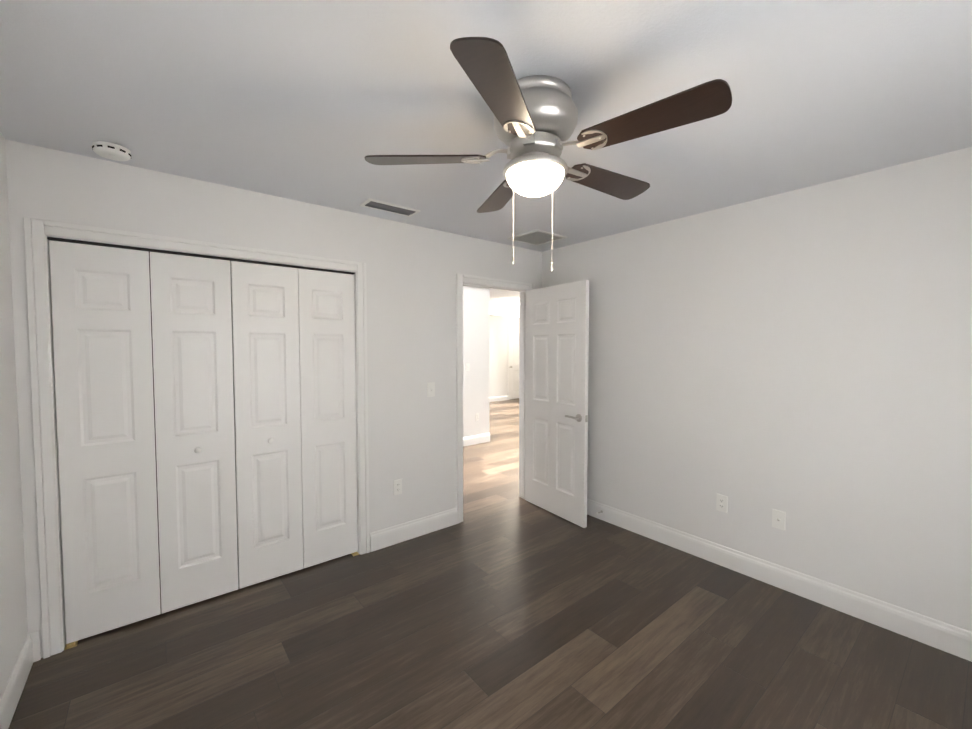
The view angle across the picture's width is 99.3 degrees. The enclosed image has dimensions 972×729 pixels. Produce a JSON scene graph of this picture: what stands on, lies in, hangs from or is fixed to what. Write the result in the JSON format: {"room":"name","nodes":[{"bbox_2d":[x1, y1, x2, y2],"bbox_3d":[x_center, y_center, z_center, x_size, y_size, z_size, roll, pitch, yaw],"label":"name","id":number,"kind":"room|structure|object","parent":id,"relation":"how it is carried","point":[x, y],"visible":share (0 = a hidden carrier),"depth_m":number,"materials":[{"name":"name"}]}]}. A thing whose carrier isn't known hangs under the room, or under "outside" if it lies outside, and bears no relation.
{"room":"empty bedroom","nodes":[
{"label":"empty bedroom","id":0,"kind":"room"},
{"bbox_2d":[0,133,27,697],"bbox_3d":[-1.136,0.256,0.538,0.120,2.440,3.460,-2,3,-39],"label":"wall","id":1,"kind":"structure","parent":0,"point":[13,620],"depth_m":1.80,"materials":[{"name":"paint"}]},
{"bbox_2d":[149,252,237,566],"bbox_3d":[-1.941,0.154,3.019,1.750,2.440,0.015,-2,3,-39],"label":"liner","id":2,"kind":"object","parent":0,"point":[154,406],"depth_m":2.80,"materials":[{"name":"black"}]},
{"bbox_2d":[5,139,541,657],"bbox_3d":[-0.850,0.152,3.069,3.750,2.440,0.120,-2,3,-39],"label":"wall","id":3,"kind":"structure","parent":0,"point":[411,309],"depth_m":2.98,"materials":[{"name":"paint"}]},
{"bbox_2d":[49,240,160,643],"bbox_3d":[-1.967,0.396,2.156,0.372,2.000,0.030,-2,3,-39],"label":"closet door","id":4,"kind":"structure","parent":3,"relation":"in","point":[101,321],"depth_m":2.13,"materials":[{"name":"paint"}]},
{"bbox_2d":[150,252,237,613],"bbox_3d":[-1.665,0.387,2.380,0.372,2.000,0.060,-2,3,-39],"label":"closet door","id":5,"kind":"structure","parent":3,"relation":"in","point":[193,379],"depth_m":2.37,"materials":[{"name":"paint"}]},
{"bbox_2d":[23,217,369,658],"bbox_3d":[-1.533,0.346,2.513,1.646,2.098,0.137,-2,3,-39],"label":"trim","id":6,"kind":"structure","parent":3,"relation":"attached to","point":[37,232],"depth_m":2.01,"materials":[{"name":"paint"}]},
{"bbox_2d":[47,237,358,649],"bbox_3d":[-1.524,0.381,2.503,1.508,2.029,0.066,-2,3,-39],"label":"hardware piece","id":7,"kind":"object","parent":3,"relation":"attached to","point":[70,645],"visible":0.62,"depth_m":2.30,"materials":[{"name":"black metal"}]},
{"bbox_2d":[231,261,302,588],"bbox_3d":[-1.372,0.377,2.617,0.372,2.000,0.060,-2,3,-39],"label":"closet door","id":8,"kind":"structure","parent":3,"relation":"in","point":[265,335],"depth_m":2.61,"materials":[{"name":"paint"}]},
{"bbox_2d":[298,268,357,567],"bbox_3d":[-1.089,0.367,2.865,0.372,2.000,0.030,-2,3,-39],"label":"closet door","id":9,"kind":"structure","parent":3,"relation":"in","point":[326,306],"depth_m":2.85,"materials":[{"name":"paint"}]},
{"bbox_2d":[393,479,401,494],"bbox_3d":[-0.673,0.939,3.161,0.070,0.115,0.008,-2,3,-39],"label":"electrical outlet","id":10,"kind":"object","parent":3,"relation":"attached to","point":[398,487],"visible":1,"depth_m":3.16,"materials":[{"name":"white plastic"}]},
{"bbox_2d":[427,382,434,396],"bbox_3d":[-0.437,0.202,3.316,0.070,0.115,0.019,-2,3,-39],"label":"light switch","id":11,"kind":"object","parent":3,"relation":"attached to","point":[430,389],"visible":1,"depth_m":3.32,"materials":[{"name":"white plastic"}]},
{"bbox_2d":[456,273,534,522],"bbox_3d":[0.068,0.285,3.817,0.916,2.113,0.154,-2,3,-39],"label":"door frame","id":12,"kind":"structure","parent":3,"relation":"attached to","point":[462,280],"depth_m":3.59,"materials":[{"name":"paint"}]},
{"bbox_2d":[525,280,588,527],"bbox_3d":[0.606,0.320,3.688,0.138,2.030,0.778,-2,3,-34],"label":"bedroom door","id":13,"kind":"structure","parent":3,"relation":"in","point":[556,382],"depth_m":3.62,"materials":[{"name":"paint"}]},
{"bbox_2d":[463,286,482,436],"bbox_3d":[-1.164,0.047,5.642,2.760,2.440,0.120,-2,3,-39],"label":"wall","id":14,"kind":"structure","parent":0,"point":[472,296],"depth_m":6.34,"materials":[{"name":"paint"}]},
{"bbox_2d":[466,363,469,370],"bbox_3d":[-0.273,0.041,6.274,0.070,0.115,0.019,-2,3,-39],"label":"light switch","id":15,"kind":"object","parent":14,"relation":"attached to","point":[467,366],"visible":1,"depth_m":6.27,"materials":[{"name":"white plastic"}]},
{"bbox_2d":[0,0,971,301],"bbox_3d":[1.286,-1.248,6.233,11.120,0.100,9.600,-2,3,-39],"label":"ceiling","id":16,"kind":"structure","parent":0,"point":[316,102],"depth_m":1.53,"materials":[{"name":"white paint"}]},
{"bbox_2d":[92,141,130,160],"bbox_3d":[-1.770,-1.003,1.956,0.138,0.041,0.138,-2,3,-39],"label":"smoke detector","id":17,"kind":"object","parent":16,"relation":"attached to","point":[111,151],"visible":0.98,"depth_m":1.92,"materials":[{"name":"white plastic"}]},
{"bbox_2d":[360,198,419,216],"bbox_3d":[-0.643,-1.052,2.788,0.370,0.011,0.155,-2,3,-39],"label":"ceiling vent","id":18,"kind":"object","parent":16,"relation":"in","point":[387,207],"visible":0.98,"depth_m":2.77,"materials":[{"name":"white metal"}]},
{"bbox_2d":[508,229,566,245],"bbox_3d":[0.440,-1.084,3.547,0.360,0.010,0.360,-2,3,-39],"label":"ceiling vent","id":19,"kind":"object","parent":16,"relation":"in","point":[537,237],"visible":0.98,"depth_m":3.53,"materials":[{"name":"white metal"}]},
{"bbox_2d":[364,37,731,271],"bbox_3d":[0.223,-0.690,1.581,1.215,0.634,1.239,-2,3,-39],"label":"fan","id":20,"kind":"object","parent":16,"relation":"hanging from","point":[535,120],"visible":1,"depth_m":1.42,"materials":[{"name":"brown wood"}]},
{"bbox_2d":[483,288,490,433],"bbox_3d":[-0.029,0.009,6.559,0.120,2.440,0.120,-2,3,-39],"label":"wall","id":21,"kind":"structure","parent":0,"point":[487,321],"depth_m":6.51,"materials":[{"name":"paint"}]},
{"bbox_2d":[8,398,971,728],"bbox_3d":[1.286,1.290,6.337,11.120,0.100,9.600,-2,3,-39],"label":"floor","id":22,"kind":"structure","parent":0,"point":[502,606],"depth_m":2.04,"materials":[{"name":"brown wood"}]},
{"bbox_2d":[491,300,519,396],"bbox_3d":[1.600,-0.111,9.488,6.340,2.440,0.150,-2,3,-39],"label":"wall","id":23,"kind":"structure","parent":0,"point":[504,314],"depth_m":11.51,"materials":[{"name":"paint"}]},
{"bbox_2d":[508,326,518,399],"bbox_3d":[1.043,-0.057,12.098,1.074,2.120,0.017,-2,3,-39],"label":"door frame","id":24,"kind":"structure","parent":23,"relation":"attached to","point":[513,327],"depth_m":11.79,"materials":[{"name":"paint"}]},
{"bbox_2d":[510,329,518,398],"bbox_3d":[1.009,-0.022,12.101,0.960,2.030,0.092,-2,3,-39],"label":"hall door","id":25,"kind":"structure","parent":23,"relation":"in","point":[514,363],"depth_m":11.96,"materials":[{"name":"paint"}]},
{"bbox_2d":[542,147,971,631],"bbox_3d":[1.725,0.164,2.772,0.120,2.440,3.580,-2,3,-39],"label":"wall","id":26,"kind":"structure","parent":0,"point":[802,358],"depth_m":2.45,"materials":[{"name":"paint"}]},
{"bbox_2d":[0,395,971,728],"bbox_3d":[1.286,1.171,6.332,10.880,0.137,9.360,-2,3,-39],"label":"baseboard","id":27,"kind":"structure","parent":26,"relation":"attached to","point":[946,637],"depth_m":2.48,"materials":[{"name":"paint"}]},
{"bbox_2d":[716,494,727,512],"bbox_3d":[1.618,0.953,2.834,0.008,0.115,0.070,-2,3,-39],"label":"electrical outlet","id":28,"kind":"object","parent":26,"relation":"attached to","point":[722,503],"visible":1,"depth_m":2.83,"materials":[{"name":"white plastic"}]},
{"bbox_2d":[772,509,785,529],"bbox_3d":[1.823,0.968,2.575,0.016,0.115,0.070,-2,3,-39],"label":"outlet","id":29,"kind":"object","parent":26,"relation":"attached to","point":[778,519],"visible":1,"depth_m":2.58,"materials":[{"name":"white plastic"}]}
]}

